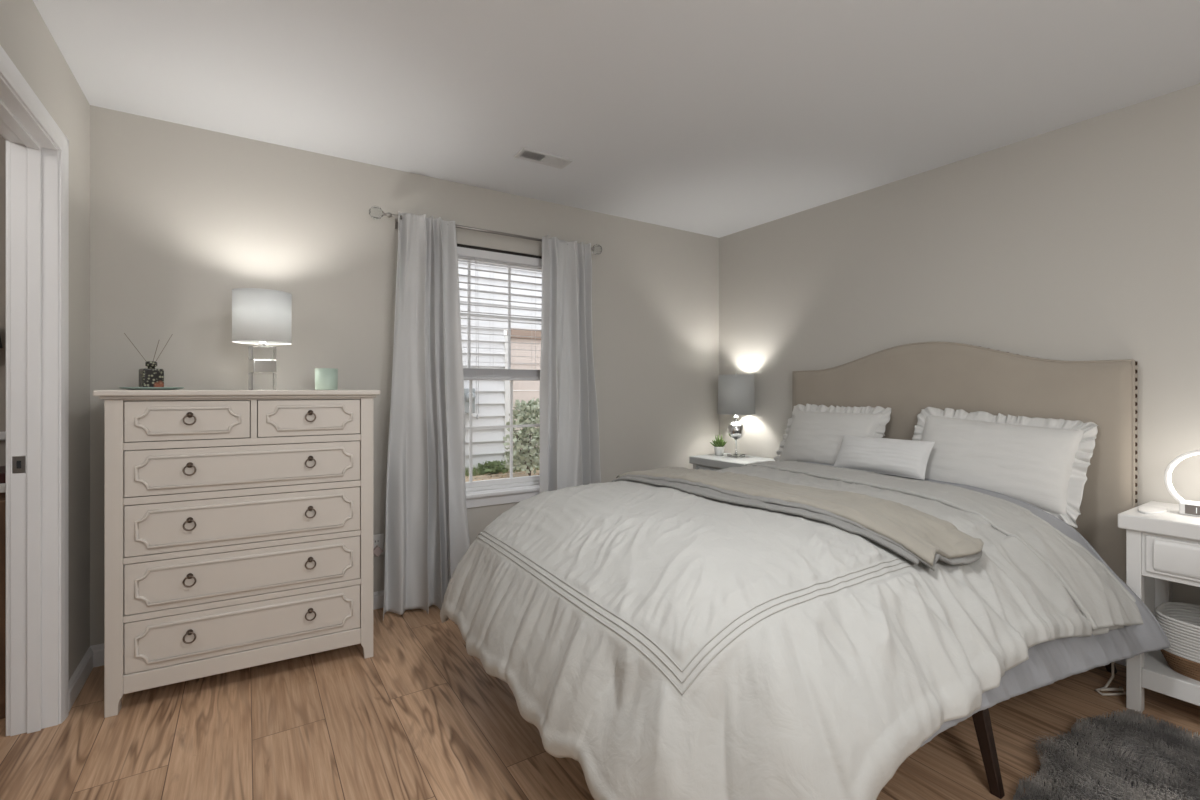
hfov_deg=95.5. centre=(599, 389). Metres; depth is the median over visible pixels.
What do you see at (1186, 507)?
lamp
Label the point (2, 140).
wall
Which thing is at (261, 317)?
table lamp
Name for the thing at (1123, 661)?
baseboard
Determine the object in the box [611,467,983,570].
throw blanket
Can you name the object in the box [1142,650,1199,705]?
shelf
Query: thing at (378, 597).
baseboard
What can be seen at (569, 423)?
curtain
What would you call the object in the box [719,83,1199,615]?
wall
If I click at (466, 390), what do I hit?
electric meter
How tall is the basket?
0.257 m
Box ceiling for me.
[33,0,1199,237]
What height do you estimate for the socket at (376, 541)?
0.028 m
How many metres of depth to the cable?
2.17 m
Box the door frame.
[0,45,68,735]
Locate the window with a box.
[458,257,541,507]
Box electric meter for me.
[464,388,475,412]
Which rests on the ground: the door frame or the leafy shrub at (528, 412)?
the leafy shrub at (528, 412)
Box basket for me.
[1155,602,1199,680]
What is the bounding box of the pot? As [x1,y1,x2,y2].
[714,446,723,455]
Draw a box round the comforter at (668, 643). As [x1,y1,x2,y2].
[440,460,1142,799]
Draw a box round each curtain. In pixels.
[383,211,469,619]
[539,235,600,492]
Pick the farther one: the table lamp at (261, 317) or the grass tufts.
the grass tufts
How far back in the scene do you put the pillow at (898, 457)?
2.81 m
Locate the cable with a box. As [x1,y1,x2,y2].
[1095,662,1125,695]
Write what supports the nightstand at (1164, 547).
on the floor
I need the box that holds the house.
[458,259,541,472]
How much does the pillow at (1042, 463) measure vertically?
0.494 m
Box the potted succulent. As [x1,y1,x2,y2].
[710,435,726,455]
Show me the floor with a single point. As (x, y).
(422, 717)
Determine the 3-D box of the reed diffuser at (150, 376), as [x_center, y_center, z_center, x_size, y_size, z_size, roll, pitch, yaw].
[-1.823,-0.119,2.207,0.068,0.231,0.162,0,0,37]
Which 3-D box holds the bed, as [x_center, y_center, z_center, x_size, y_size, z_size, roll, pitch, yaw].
[0.867,0.468,2.425,2.333,1.469,1.724,0,0,-33]
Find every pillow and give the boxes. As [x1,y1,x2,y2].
[774,404,890,463]
[833,435,934,479]
[912,407,1097,527]
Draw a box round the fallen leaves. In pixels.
[465,468,539,481]
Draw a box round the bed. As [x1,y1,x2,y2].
[792,342,1137,798]
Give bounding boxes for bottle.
[139,368,163,386]
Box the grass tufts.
[465,460,539,476]
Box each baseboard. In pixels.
[69,647,92,710]
[90,590,383,667]
[1114,652,1145,665]
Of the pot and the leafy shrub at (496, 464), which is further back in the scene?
the leafy shrub at (496, 464)
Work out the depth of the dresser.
2.19 m
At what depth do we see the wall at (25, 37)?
2.13 m
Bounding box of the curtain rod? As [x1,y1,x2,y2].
[369,206,601,254]
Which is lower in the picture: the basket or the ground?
the basket
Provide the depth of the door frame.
1.92 m
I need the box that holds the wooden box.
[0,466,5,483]
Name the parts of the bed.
headboard, leg, leg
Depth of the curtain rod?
3.19 m
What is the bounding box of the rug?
[1013,708,1199,799]
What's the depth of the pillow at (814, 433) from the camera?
3.30 m
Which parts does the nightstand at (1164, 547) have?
leg, leg, drawer, raised panel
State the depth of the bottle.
2.19 m
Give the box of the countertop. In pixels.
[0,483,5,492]
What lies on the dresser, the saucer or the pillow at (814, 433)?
the saucer
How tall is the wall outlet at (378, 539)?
0.116 m
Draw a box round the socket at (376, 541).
[374,539,379,543]
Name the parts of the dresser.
leg, drawer, moulding, moulding, plinth rail, drawer, drawer, drawer, drawer, moulding, moulding, moulding, moulding, drawer, moulding, leg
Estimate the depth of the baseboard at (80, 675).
2.19 m
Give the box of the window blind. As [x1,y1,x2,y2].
[457,244,541,418]
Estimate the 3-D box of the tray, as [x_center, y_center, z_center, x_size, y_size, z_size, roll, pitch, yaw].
[2.145,0.464,2.114,0.200,0.008,0.072,0,0,-33]
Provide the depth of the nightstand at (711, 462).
3.94 m
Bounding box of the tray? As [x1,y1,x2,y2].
[1138,505,1167,513]
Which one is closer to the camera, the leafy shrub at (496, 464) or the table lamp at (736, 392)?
the table lamp at (736, 392)
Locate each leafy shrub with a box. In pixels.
[476,460,508,473]
[503,398,539,475]
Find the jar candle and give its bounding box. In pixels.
[315,368,337,389]
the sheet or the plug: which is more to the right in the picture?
the sheet
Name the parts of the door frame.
casing, strike plate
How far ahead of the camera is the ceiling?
2.16 m
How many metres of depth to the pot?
4.12 m
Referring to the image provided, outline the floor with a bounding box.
[0,603,1199,799]
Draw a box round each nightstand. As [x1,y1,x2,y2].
[689,453,774,470]
[1118,501,1199,712]
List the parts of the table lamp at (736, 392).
stem, lamp shade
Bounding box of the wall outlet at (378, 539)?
[373,534,383,555]
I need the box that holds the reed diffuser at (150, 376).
[124,333,172,386]
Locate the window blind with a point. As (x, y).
(464, 251)
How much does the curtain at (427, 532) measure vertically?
2.161 m
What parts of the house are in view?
panel head trim, beige panel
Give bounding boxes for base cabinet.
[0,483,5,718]
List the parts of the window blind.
pull cord, rail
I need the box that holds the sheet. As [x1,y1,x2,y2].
[806,462,1170,747]
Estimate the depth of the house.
5.72 m
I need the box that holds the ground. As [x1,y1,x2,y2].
[465,467,539,481]
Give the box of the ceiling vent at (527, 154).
[514,147,572,168]
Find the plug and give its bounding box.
[373,545,382,556]
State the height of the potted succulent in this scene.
0.158 m
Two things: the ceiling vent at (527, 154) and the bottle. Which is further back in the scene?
the ceiling vent at (527, 154)
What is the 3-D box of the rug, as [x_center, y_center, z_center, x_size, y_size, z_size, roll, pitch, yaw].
[1.706,1.174,1.268,1.224,0.056,1.234,0,0,-33]
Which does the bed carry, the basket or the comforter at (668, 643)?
the comforter at (668, 643)
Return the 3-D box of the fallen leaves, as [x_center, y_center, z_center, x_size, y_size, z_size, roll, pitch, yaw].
[-0.567,0.834,4.994,1.765,0.059,1.660,0,0,-33]
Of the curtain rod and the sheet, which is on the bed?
the sheet
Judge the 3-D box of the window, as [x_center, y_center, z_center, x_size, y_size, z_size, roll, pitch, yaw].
[-0.670,-0.083,3.428,1.000,1.585,0.170,0,0,-33]
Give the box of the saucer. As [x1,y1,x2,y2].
[119,387,184,389]
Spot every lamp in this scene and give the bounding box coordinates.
[232,288,291,389]
[717,373,754,457]
[1164,450,1199,516]
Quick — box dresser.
[93,390,379,717]
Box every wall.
[0,0,89,679]
[0,135,5,465]
[90,105,718,645]
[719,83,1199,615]
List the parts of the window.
sash, sash, sill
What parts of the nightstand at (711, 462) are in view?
drawer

